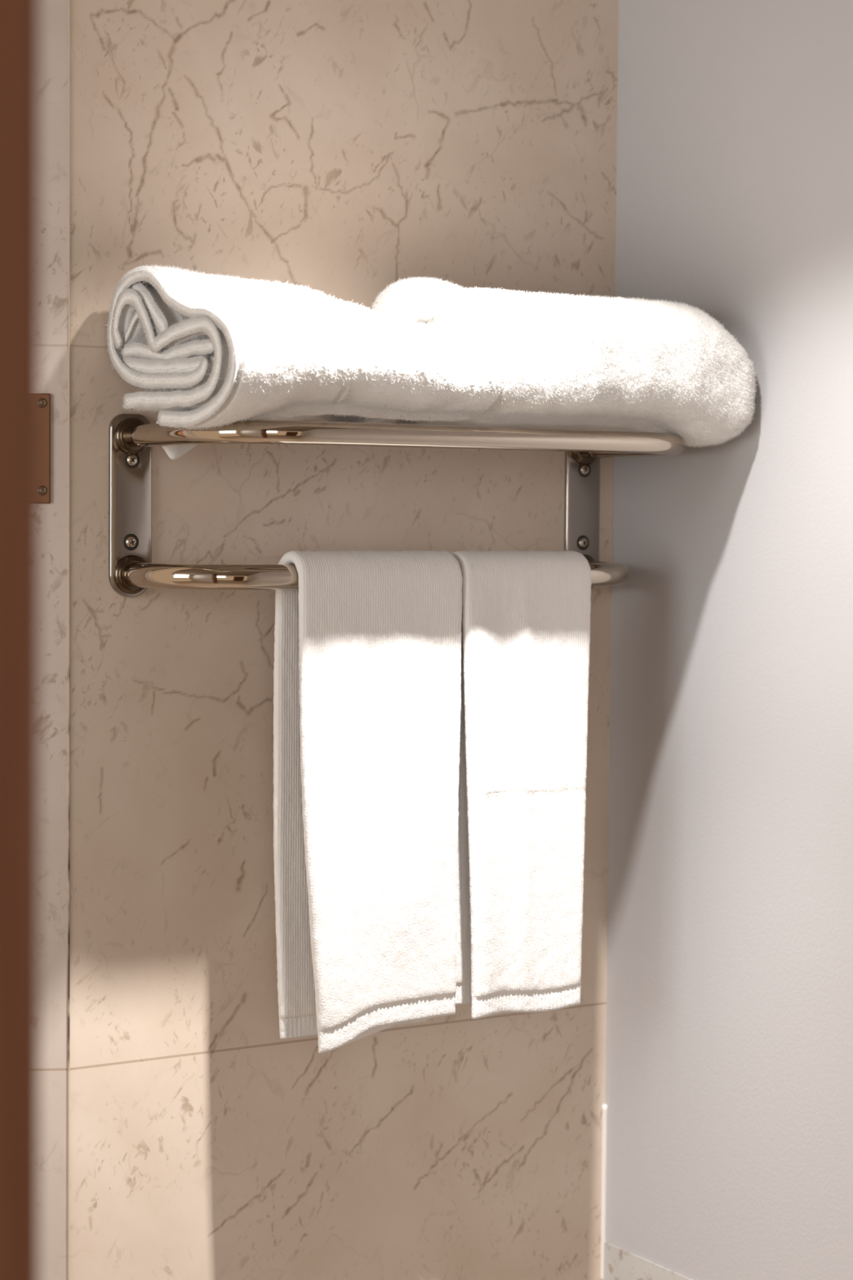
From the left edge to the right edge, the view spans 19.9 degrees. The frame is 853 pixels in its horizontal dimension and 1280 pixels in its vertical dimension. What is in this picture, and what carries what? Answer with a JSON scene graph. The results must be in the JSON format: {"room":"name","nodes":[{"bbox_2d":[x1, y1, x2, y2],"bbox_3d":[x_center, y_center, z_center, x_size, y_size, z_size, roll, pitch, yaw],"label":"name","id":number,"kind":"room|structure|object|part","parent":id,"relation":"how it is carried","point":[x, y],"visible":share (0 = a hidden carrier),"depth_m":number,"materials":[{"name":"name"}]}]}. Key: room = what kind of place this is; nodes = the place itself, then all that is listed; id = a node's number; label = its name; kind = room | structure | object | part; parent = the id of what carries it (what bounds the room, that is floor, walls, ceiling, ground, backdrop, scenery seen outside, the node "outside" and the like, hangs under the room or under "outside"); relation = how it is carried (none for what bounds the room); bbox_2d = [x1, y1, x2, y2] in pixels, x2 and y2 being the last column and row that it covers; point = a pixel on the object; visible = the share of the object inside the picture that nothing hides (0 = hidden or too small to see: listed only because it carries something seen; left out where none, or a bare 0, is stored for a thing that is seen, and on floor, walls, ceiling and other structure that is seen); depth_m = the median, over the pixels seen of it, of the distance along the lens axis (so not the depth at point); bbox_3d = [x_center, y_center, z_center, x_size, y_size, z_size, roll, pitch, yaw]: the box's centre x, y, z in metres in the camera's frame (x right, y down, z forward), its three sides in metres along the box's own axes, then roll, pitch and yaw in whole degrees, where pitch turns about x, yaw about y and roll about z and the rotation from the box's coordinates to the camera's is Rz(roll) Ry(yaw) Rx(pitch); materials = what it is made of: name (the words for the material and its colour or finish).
{"room":"bathroom","nodes":[
{"label":"bathroom","id":0,"kind":"room"},
{"bbox_2d":[38,0,68,1279],"bbox_3d":[-0.493,0.398,2.198,0.340,2.450,0.070,0,3,-5],"label":"door frame","id":1,"kind":"structure","parent":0,"point":[53,15],"depth_m":2.16,"materials":[{"name":"beige stone"}]},
{"bbox_2d":[38,393,50,503],"bbox_3d":[-0.345,-0.169,2.144,0.026,0.097,0.005,0,3,-5],"label":"hinge plate","id":2,"kind":"object","parent":1,"relation":"attached to","point":[44,399],"visible":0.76,"depth_m":2.14,"materials":[{"name":"brown metal"}]},
{"bbox_2d":[67,0,71,1279],"bbox_3d":[-0.321,0.421,2.179,0.002,2.310,0.002,-1,3,-32],"label":"trim","id":3,"kind":"structure","parent":1,"relation":"attached to","point":[69,1],"depth_m":2.16,"materials":[{"name":"stone"}]},
{"bbox_2d":[69,0,618,1279],"bbox_3d":[-0.089,0.393,2.371,0.598,2.450,0.080,-1,3,-32],"label":"wall","id":4,"kind":"structure","parent":0,"point":[346,150],"depth_m":2.27,"materials":[{"name":"beige stone"}]},
{"bbox_2d":[108,413,685,597],"bbox_3d":[0.001,-0.121,2.227,0.541,0.164,0.210,-1,3,-32],"label":"towel rack","id":5,"kind":"object","parent":4,"relation":"attached to","point":[131,437],"visible":0.92,"depth_m":2.17,"materials":[{"name":"silver metal"}]},
{"bbox_3d":[-0.266,-0.120,2.181,0.041,0.164,0.004,-1,3,-32],"label":"wall plate","id":6,"kind":"part","parent":5,"relation":"part of","materials":[{"name":"silver metal"}]},
{"bbox_2d":[106,263,506,459],"bbox_3d":[-0.099,-0.241,2.131,0.286,0.165,0.248,-1,3,-32],"label":"bath towel","id":7,"kind":"object","parent":5,"relation":"on","point":[229,350],"visible":0.93,"depth_m":2.05,"materials":[{"name":"white fabric"}]},
{"bbox_2d":[272,550,462,1053],"bbox_3d":[-0.052,0.143,2.201,0.176,0.448,0.055,-1,3,-32],"label":"hand towel","id":8,"kind":"object","parent":5,"relation":"hanging from","point":[367,663],"visible":0.99,"depth_m":2.18,"materials":[{"name":"white fabric"}]},
{"bbox_3d":[0.002,-0.183,2.222,0.520,0.020,0.206,-1,3,-32],"label":"shelf frame","id":9,"kind":"part","parent":5,"relation":"part of","materials":[{"name":"silver metal"}]},
{"bbox_2d":[451,550,591,1018],"bbox_3d":[0.084,0.134,2.286,0.146,0.435,0.056,-1,3,-32],"label":"hand towel","id":10,"kind":"object","parent":5,"relation":"hanging from","point":[526,621],"visible":0.99,"depth_m":2.27,"materials":[{"name":"white fabric"}]},
{"bbox_2d":[371,275,757,447],"bbox_3d":[0.121,-0.259,2.272,0.316,0.150,0.230,-1,3,-32],"label":"bath towel","id":11,"kind":"object","parent":5,"relation":"on","point":[572,362],"visible":0.8,"depth_m":2.19,"materials":[{"name":"white fabric"}]},
{"bbox_3d":[0.157,-0.131,2.447,0.041,0.164,0.004,-1,3,-32],"label":"wall plate","id":12,"kind":"part","parent":5,"relation":"part of","materials":[{"name":"silver metal"}]},
{"bbox_2d":[604,0,852,1279],"bbox_3d":[1.115,-0.029,1.094,0.100,1.457,3.480,-1,3,-32],"label":"wall","id":13,"kind":"structure","parent":0,"point":[729,1100],"depth_m":2.30,"materials":[{"name":"grey paint"}]},
{"bbox_2d":[600,1104,607,1279],"bbox_3d":[0.183,0.571,2.505,0.006,0.185,0.006,0,3,-10],"label":"trim","id":14,"kind":"structure","parent":13,"relation":"attached to","point":[604,1106],"depth_m":2.50,"materials":[{"name":"white"}]},
{"bbox_2d":[604,1241,693,1279],"bbox_3d":[1.125,1.196,1.123,0.102,0.992,3.400,-1,3,-32],"label":"trim","id":15,"kind":"structure","parent":13,"relation":"attached to","point":[620,1264],"depth_m":2.47,"materials":[{"name":"stone"}]},
{"bbox_3d":[-0.873,0.514,0.477,1.535,2.389,0.100,-1,3,-32],"label":"wall","id":16,"kind":"structure","parent":0,"visible":0},
{"bbox_2d":[0,0,38,1279],"bbox_3d":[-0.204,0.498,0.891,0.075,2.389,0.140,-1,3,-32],"label":"door","id":17,"kind":"structure","parent":16,"relation":"in","point":[19,19],"depth_m":0.82,"materials":[{"name":"brown wood"}]}
]}

